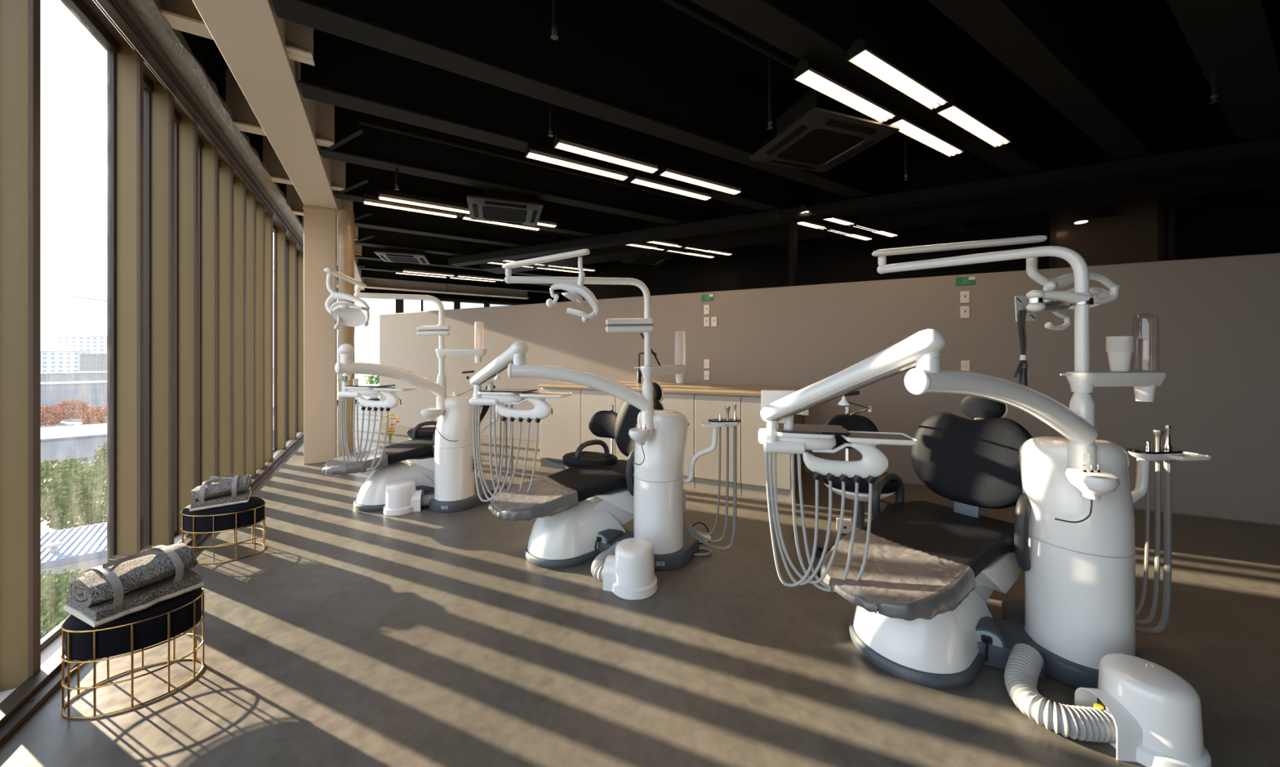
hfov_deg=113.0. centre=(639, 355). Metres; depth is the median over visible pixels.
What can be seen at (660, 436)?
unit
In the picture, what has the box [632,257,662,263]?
grille
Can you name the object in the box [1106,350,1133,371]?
foam cup
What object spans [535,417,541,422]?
socket
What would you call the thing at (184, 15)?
ceiling beam
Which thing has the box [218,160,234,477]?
window
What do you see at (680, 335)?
water bottle
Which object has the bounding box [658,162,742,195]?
ceiling light
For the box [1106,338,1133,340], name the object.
foam cup
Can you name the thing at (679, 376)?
cup
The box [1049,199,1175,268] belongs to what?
window
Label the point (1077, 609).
unit
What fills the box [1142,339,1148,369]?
water bottle
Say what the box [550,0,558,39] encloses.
sprinkler
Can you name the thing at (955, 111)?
ceiling light
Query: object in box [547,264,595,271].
ceiling light
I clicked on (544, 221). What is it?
ceiling light
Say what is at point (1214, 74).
sprinkler
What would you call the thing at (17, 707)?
trim
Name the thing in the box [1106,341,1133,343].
foam cup
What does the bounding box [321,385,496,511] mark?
dental chair
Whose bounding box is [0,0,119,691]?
window
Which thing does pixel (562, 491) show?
seat cushion
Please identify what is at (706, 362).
wall outlet
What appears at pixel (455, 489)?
unit
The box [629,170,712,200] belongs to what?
ceiling light
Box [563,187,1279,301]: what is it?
wall
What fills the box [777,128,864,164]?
grille
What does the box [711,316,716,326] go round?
wall outlet
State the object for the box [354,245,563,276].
ceiling beam
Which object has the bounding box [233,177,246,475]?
window
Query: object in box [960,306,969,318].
wall outlet
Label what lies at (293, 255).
window
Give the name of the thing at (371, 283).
ceiling beam
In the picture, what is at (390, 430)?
flower vase
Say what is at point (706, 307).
wall outlet
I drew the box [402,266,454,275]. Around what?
ceiling light
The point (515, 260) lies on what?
ceiling light
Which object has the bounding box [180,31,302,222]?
wall
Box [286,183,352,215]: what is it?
ceiling beam
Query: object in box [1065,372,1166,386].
shelf
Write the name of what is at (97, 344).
building
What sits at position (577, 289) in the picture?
lamp
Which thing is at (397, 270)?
ceiling light
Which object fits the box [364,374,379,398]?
potted plant
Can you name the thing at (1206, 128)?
ceiling beam
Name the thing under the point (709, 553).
hose
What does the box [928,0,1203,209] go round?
ceiling beam
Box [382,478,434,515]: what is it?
canister
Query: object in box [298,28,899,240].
ceiling beam
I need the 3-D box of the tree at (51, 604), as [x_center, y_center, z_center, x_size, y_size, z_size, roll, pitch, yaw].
[-24.350,12.166,17.434,3.656,6.267,3.668,0,0,-31]
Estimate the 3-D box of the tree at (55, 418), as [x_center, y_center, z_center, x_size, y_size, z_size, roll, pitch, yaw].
[-132.361,13.778,93.943,5.872,5.750,5.973,0,0,-31]
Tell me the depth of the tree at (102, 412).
92.53 m
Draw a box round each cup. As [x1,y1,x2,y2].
[475,354,482,362]
[675,372,684,382]
[1106,335,1133,337]
[1106,337,1133,339]
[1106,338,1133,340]
[1106,340,1133,342]
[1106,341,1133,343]
[1106,342,1133,344]
[1106,344,1133,346]
[1106,346,1133,347]
[1106,346,1133,348]
[1106,348,1133,350]
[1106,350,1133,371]
[1133,383,1155,401]
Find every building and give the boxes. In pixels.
[40,351,92,372]
[40,370,106,382]
[40,380,106,408]
[40,422,106,461]
[40,521,106,634]
[57,335,106,353]
[78,353,106,371]
[368,297,506,380]
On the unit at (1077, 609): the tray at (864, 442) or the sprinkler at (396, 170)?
the tray at (864, 442)
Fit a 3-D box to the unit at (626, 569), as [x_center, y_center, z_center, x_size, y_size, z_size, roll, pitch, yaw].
[-0.116,1.179,2.471,0.311,0.243,0.502,0,0,-31]
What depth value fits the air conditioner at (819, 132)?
3.27 m
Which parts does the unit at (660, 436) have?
tray post, post, rail, knob, balance arm, frame, glass, lamp arm post, lamp arm, curved arm, inlet plate, name plate, socket panel, assistant arm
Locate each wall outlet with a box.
[703,304,709,314]
[703,316,709,326]
[703,359,709,368]
[703,370,709,379]
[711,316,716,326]
[960,290,969,302]
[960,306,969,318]
[960,360,969,371]
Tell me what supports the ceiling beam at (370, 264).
attached to the ceiling
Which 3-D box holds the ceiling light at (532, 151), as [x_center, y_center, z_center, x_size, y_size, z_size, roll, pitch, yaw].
[-0.543,-1.744,3.835,0.971,0.091,0.105,0,0,-31]
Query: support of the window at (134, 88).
in the wall at (202, 48)
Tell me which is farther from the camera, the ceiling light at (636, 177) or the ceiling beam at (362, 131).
the ceiling light at (636, 177)
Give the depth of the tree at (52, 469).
37.71 m
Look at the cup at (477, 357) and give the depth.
3.63 m
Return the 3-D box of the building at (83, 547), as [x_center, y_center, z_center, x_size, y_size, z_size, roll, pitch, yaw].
[-32.088,12.740,25.000,7.210,5.120,6.180,0,0,-43]
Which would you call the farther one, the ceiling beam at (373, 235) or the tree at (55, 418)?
the tree at (55, 418)
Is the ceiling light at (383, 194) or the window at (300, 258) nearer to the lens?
the ceiling light at (383, 194)
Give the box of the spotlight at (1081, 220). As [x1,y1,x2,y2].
[1072,210,1089,223]
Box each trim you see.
[0,403,337,746]
[0,431,301,702]
[82,0,302,253]
[93,0,337,291]
[127,0,337,288]
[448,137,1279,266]
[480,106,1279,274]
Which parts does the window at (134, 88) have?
frame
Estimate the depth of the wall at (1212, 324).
4.06 m
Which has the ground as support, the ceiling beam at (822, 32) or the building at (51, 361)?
the building at (51, 361)
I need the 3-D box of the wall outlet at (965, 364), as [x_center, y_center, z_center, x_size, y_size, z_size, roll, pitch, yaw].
[3.133,0.105,4.078,0.070,0.115,0.014,0,0,26]
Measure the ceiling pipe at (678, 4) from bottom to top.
0.040 m
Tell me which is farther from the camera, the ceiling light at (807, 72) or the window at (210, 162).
the window at (210, 162)
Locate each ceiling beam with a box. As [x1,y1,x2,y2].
[160,0,315,66]
[192,0,364,290]
[226,68,334,146]
[262,135,346,192]
[271,0,977,231]
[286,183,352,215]
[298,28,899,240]
[302,215,358,240]
[320,105,813,248]
[320,127,366,155]
[333,162,730,257]
[333,177,370,196]
[337,266,528,298]
[352,200,622,261]
[354,211,373,221]
[354,226,599,271]
[354,244,361,255]
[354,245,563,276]
[354,288,563,303]
[355,234,375,241]
[358,258,555,285]
[360,269,563,293]
[690,0,1118,217]
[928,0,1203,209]
[1166,0,1279,200]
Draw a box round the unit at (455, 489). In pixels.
[324,267,513,512]
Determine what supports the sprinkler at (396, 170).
hanging from the ceiling
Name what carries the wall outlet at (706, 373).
attached to the wall at (1212, 324)
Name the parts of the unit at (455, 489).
tray post, lamp arm, rail, balance arm, post, lamp arm post, frame, glass, curved arm, name plate, socket panel, assistant arm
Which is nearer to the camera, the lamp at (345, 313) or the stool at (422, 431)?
the lamp at (345, 313)
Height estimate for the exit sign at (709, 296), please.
0.075 m
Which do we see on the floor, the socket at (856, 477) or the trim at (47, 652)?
the trim at (47, 652)
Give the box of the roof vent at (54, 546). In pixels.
[45,542,62,553]
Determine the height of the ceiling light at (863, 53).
0.091 m
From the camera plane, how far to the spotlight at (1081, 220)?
5.38 m
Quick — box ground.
[40,373,368,533]
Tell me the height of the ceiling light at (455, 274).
0.091 m
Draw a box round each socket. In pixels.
[501,416,506,421]
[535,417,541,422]
[812,471,821,479]
[825,472,835,480]
[839,473,848,481]
[852,474,862,483]
[866,475,875,484]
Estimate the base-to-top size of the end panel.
0.925 m
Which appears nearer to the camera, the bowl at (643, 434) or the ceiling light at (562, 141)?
the bowl at (643, 434)
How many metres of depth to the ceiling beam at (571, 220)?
5.46 m
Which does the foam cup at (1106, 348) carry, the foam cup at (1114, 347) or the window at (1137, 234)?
the foam cup at (1114, 347)
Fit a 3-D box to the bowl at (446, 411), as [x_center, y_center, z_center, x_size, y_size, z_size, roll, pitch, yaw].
[-1.679,0.545,3.535,0.273,0.335,0.211,0,0,-31]
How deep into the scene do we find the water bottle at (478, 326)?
3.63 m
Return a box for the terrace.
[337,381,379,399]
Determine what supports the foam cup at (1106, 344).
on the foam cup at (1106, 346)
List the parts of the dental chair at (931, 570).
armrest, backrest, headrest post, lift arm, seat frame, armrest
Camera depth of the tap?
5.33 m
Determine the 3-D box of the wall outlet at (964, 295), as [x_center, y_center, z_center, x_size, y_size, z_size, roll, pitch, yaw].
[3.129,-0.563,4.079,0.070,0.115,0.016,0,0,26]
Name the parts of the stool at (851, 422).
leg, post, backrest, seat, lever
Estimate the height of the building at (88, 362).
16.300 m
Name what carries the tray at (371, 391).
on the unit at (455, 489)
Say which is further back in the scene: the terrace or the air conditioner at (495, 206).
the terrace
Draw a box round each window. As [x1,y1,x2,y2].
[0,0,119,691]
[115,42,153,558]
[151,83,180,549]
[177,114,203,534]
[200,141,220,484]
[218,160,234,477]
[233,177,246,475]
[246,190,256,476]
[256,201,265,469]
[265,212,277,462]
[275,228,288,449]
[288,241,298,439]
[297,253,303,431]
[337,292,526,403]
[910,212,1049,277]
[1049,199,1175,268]
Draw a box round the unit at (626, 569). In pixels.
[591,537,657,599]
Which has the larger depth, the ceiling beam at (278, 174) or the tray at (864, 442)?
the ceiling beam at (278, 174)
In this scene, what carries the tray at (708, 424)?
on the unit at (660, 436)
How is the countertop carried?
on the base cabinet at (684, 403)
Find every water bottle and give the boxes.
[474,320,483,348]
[674,329,685,364]
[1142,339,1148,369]
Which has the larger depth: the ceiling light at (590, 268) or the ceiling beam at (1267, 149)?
the ceiling light at (590, 268)
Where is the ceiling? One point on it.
(1144, 37)
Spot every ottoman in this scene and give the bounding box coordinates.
[61,586,204,719]
[180,496,266,564]
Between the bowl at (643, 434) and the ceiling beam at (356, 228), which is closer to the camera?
the bowl at (643, 434)
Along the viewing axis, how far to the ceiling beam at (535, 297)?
13.38 m
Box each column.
[302,204,337,464]
[789,188,797,285]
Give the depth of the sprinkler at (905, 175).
3.88 m
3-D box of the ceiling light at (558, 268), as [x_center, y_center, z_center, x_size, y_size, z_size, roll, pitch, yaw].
[-1.588,-1.744,8.465,0.971,0.091,0.105,0,0,-31]
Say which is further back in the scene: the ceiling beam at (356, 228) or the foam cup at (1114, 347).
the ceiling beam at (356, 228)
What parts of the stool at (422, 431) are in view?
seat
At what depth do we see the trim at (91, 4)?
2.52 m
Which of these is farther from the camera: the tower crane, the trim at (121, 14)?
the tower crane
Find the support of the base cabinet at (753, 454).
on the floor
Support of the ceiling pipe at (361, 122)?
attached to the wall at (1241, 222)
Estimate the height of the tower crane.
52.084 m
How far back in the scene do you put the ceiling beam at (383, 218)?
6.39 m
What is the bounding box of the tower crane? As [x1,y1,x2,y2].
[71,294,106,301]
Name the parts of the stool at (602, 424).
seat, backrest, post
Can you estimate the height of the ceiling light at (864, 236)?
0.091 m
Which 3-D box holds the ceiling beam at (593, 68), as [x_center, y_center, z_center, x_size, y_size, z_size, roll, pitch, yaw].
[5.241,-2.125,6.433,16.600,0.650,0.190,0,0,-31]
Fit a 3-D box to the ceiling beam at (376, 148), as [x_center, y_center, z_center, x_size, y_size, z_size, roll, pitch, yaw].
[4.281,-2.125,8.037,16.600,0.650,0.190,0,0,-31]
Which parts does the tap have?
spout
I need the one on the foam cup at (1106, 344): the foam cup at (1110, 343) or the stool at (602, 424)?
the foam cup at (1110, 343)
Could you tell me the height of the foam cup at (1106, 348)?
0.084 m
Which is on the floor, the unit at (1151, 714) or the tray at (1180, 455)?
the unit at (1151, 714)
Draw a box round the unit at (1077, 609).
[758,235,1211,688]
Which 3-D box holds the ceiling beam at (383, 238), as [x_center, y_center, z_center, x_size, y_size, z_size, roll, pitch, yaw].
[2.484,-2.125,11.041,16.600,0.650,0.190,0,0,-31]
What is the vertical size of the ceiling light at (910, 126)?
0.091 m
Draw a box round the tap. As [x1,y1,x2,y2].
[637,351,656,382]
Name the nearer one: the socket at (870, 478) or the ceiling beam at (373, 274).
the socket at (870, 478)
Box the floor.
[0,402,1279,766]
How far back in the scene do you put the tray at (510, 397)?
2.77 m
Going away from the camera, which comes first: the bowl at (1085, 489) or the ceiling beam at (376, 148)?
the bowl at (1085, 489)
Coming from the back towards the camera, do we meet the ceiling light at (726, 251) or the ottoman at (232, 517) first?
the ceiling light at (726, 251)
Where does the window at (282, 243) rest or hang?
in the wall at (202, 48)
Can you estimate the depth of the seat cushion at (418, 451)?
3.75 m
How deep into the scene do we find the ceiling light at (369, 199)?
4.91 m
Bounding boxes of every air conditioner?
[373,248,430,264]
[466,188,542,225]
[622,254,674,265]
[749,88,899,172]
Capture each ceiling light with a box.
[363,193,457,217]
[377,188,469,213]
[395,268,447,277]
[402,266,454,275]
[449,273,496,281]
[457,271,504,280]
[462,213,540,231]
[489,261,531,267]
[502,257,545,265]
[524,142,629,180]
[537,216,557,227]
[537,266,579,272]
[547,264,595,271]
[553,132,659,173]
[627,242,663,249]
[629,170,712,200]
[646,239,680,247]
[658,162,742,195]
[665,249,715,257]
[685,246,733,255]
[774,208,828,230]
[793,57,897,122]
[798,204,855,226]
[825,229,873,240]
[847,35,949,110]
[850,225,898,236]
[887,108,964,156]
[936,94,1011,147]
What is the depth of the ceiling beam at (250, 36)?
2.83 m
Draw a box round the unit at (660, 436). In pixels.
[469,248,741,570]
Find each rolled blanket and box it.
[63,542,204,626]
[189,473,251,511]
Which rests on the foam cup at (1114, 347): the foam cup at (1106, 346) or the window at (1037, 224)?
the foam cup at (1106, 346)
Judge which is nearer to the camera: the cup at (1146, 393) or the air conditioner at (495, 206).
the cup at (1146, 393)
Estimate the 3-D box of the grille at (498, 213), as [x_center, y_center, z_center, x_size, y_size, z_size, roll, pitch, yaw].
[-1.588,-1.670,4.993,0.480,0.006,0.480,0,0,-19]
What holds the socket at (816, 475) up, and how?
attached to the unit at (1077, 609)
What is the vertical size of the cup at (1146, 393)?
0.088 m
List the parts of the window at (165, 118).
frame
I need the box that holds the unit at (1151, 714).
[1004,643,1212,766]
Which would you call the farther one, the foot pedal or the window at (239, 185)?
the window at (239, 185)
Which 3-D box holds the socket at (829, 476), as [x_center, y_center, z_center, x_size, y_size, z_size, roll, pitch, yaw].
[0.787,0.500,1.752,0.034,0.036,0.034,0,0,-31]
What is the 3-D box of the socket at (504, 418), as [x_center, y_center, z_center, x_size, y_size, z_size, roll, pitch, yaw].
[-0.902,0.419,2.814,0.034,0.036,0.034,0,0,-31]
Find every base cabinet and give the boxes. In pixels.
[540,386,582,469]
[581,388,615,455]
[615,391,695,488]
[694,393,742,494]
[741,395,791,502]
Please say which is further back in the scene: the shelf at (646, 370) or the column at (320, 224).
the column at (320, 224)
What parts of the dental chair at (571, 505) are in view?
armrest, lift arm, seat frame, armrest, backrest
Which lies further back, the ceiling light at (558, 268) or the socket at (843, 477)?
the ceiling light at (558, 268)
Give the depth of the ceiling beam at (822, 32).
3.01 m
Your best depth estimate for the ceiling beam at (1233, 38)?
2.58 m
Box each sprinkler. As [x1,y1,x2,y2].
[394,168,399,190]
[547,102,553,137]
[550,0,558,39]
[767,42,773,129]
[903,134,908,180]
[1208,70,1219,103]
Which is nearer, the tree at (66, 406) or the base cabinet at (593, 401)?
the base cabinet at (593, 401)
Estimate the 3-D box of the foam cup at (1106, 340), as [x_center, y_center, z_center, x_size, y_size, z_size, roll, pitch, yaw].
[1.941,-0.018,1.715,0.076,0.084,0.076,0,0,-31]
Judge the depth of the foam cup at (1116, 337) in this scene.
1.69 m
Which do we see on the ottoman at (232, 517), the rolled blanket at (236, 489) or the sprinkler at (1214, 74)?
the rolled blanket at (236, 489)
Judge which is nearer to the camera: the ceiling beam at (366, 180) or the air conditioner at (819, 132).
the air conditioner at (819, 132)
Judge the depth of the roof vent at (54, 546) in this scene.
22.96 m
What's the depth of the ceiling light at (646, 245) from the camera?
6.62 m
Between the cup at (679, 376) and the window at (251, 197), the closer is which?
the cup at (679, 376)
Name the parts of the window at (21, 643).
frame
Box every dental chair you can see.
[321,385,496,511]
[488,382,665,568]
[820,395,1032,688]
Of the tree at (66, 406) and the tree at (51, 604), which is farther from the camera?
the tree at (66, 406)
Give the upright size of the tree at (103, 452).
6.281 m
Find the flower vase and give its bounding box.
[378,413,399,443]
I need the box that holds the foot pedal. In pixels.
[692,521,711,543]
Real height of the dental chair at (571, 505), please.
1.094 m
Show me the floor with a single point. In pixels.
(426, 637)
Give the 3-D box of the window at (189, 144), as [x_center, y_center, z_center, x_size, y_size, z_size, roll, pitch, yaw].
[-3.404,-0.215,3.246,0.130,3.030,0.459,0,0,-31]
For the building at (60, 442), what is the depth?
63.49 m
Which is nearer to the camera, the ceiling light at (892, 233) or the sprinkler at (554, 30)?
the sprinkler at (554, 30)
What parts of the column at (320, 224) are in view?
trim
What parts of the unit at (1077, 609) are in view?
tray post, post, frame, glass, knob, rail, balance arm, lamp arm post, lamp arm, inlet plate, curved arm, mounting plate, spout, assistant arm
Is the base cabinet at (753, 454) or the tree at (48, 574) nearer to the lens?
the base cabinet at (753, 454)
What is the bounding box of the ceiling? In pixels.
[210,0,1279,159]
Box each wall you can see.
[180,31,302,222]
[378,253,1279,525]
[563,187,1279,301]
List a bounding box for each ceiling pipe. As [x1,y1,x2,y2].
[359,119,752,214]
[481,222,686,254]
[662,0,1006,177]
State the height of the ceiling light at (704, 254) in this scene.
0.091 m
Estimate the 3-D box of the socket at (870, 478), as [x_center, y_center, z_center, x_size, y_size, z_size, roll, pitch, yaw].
[0.934,0.500,1.714,0.034,0.036,0.034,0,0,-31]
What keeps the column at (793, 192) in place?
attached to the ceiling beam at (347, 73)
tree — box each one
[40,404,65,425]
[40,455,102,527]
[40,461,106,529]
[40,568,86,638]
[40,569,66,625]
[52,399,91,418]
[79,405,106,424]
[91,441,106,467]
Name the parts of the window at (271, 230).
frame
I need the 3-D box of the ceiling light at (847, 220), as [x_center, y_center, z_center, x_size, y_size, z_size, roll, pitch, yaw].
[2.340,-1.744,5.268,0.971,0.091,0.105,0,0,-31]
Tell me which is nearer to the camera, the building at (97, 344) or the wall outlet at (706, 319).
the wall outlet at (706, 319)
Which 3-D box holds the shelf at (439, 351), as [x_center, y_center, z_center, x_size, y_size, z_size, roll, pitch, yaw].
[-1.532,-0.028,3.638,0.414,0.055,0.094,0,0,-10]
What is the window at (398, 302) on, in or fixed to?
in the wall
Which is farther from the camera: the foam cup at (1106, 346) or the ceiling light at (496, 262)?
the ceiling light at (496, 262)
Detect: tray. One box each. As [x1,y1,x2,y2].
[365,386,417,396]
[504,391,572,404]
[698,421,725,426]
[812,430,917,453]
[1168,451,1211,460]
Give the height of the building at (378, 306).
4.200 m
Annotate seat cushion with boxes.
[382,436,433,464]
[498,459,634,515]
[861,500,1014,611]
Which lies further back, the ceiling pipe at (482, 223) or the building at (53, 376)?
the building at (53, 376)
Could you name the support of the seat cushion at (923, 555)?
on the dental chair at (931, 570)
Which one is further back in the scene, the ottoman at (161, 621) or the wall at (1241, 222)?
the wall at (1241, 222)
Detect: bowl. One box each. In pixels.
[420,400,457,441]
[627,416,653,464]
[1054,451,1119,522]
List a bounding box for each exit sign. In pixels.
[701,293,713,301]
[955,275,975,285]
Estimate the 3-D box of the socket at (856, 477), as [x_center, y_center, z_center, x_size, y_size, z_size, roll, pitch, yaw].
[0.885,0.500,1.726,0.034,0.036,0.034,0,0,-31]
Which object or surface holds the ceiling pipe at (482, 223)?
attached to the wall at (1241, 222)
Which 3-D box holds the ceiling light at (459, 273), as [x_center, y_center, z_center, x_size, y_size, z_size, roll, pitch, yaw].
[-3.503,-1.744,9.348,0.971,0.091,0.105,0,0,-31]
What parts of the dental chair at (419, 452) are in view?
seat frame, lift arm, armrest, armrest, backrest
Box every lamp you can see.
[324,273,369,329]
[546,256,599,322]
[1026,257,1119,330]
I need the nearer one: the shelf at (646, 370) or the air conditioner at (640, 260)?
the shelf at (646, 370)
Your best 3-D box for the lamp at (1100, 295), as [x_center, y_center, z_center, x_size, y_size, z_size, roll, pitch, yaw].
[1.988,-0.287,1.942,0.402,0.348,0.227,0,0,-31]
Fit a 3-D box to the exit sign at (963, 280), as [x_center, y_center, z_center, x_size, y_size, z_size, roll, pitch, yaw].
[3.133,-0.717,4.080,0.150,0.075,0.012,0,0,26]
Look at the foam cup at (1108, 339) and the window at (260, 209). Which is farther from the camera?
the window at (260, 209)
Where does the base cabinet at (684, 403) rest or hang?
on the floor
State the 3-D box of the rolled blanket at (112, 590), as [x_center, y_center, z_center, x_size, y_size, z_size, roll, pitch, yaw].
[-1.968,0.861,1.661,0.287,0.192,0.295,0,0,23]
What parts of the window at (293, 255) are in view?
frame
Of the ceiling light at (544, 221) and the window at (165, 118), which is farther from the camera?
the ceiling light at (544, 221)
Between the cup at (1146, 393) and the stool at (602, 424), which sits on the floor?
the stool at (602, 424)
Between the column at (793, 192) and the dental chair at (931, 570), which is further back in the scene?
the column at (793, 192)
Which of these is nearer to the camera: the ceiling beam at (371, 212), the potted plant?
the ceiling beam at (371, 212)
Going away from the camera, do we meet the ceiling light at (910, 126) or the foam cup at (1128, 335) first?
the foam cup at (1128, 335)
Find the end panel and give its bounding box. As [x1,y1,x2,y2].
[791,414,804,502]
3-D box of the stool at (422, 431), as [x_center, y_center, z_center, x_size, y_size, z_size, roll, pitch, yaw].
[-2.001,0.724,4.341,0.786,1.153,0.546,0,0,1]
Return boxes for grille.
[387,256,419,262]
[483,205,527,222]
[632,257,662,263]
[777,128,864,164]
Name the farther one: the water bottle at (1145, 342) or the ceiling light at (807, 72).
the ceiling light at (807, 72)
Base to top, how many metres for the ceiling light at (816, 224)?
0.091 m
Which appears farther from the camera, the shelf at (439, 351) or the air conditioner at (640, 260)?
the air conditioner at (640, 260)
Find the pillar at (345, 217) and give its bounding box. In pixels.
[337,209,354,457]
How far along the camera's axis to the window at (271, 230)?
5.14 m
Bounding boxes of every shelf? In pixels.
[435,348,486,355]
[640,365,688,374]
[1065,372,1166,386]
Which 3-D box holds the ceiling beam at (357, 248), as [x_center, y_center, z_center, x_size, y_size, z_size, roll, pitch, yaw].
[-5.413,-2.057,7.599,0.710,0.467,0.130,0,0,-31]
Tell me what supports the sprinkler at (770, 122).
hanging from the ceiling
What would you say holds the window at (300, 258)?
in the wall at (202, 48)
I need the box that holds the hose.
[693,546,711,555]
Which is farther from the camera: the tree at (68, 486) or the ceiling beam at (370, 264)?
the tree at (68, 486)
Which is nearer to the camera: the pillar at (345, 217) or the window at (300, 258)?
the pillar at (345, 217)
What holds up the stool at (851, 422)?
on the floor
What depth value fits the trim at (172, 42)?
2.88 m
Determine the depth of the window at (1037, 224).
6.07 m
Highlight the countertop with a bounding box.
[538,380,804,396]
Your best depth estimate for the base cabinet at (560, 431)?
4.84 m
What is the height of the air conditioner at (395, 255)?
0.325 m
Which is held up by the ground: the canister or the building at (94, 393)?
the building at (94, 393)
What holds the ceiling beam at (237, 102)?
attached to the ceiling beam at (250, 36)
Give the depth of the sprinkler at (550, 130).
3.15 m
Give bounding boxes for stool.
[407,369,474,439]
[562,404,617,468]
[815,390,899,577]

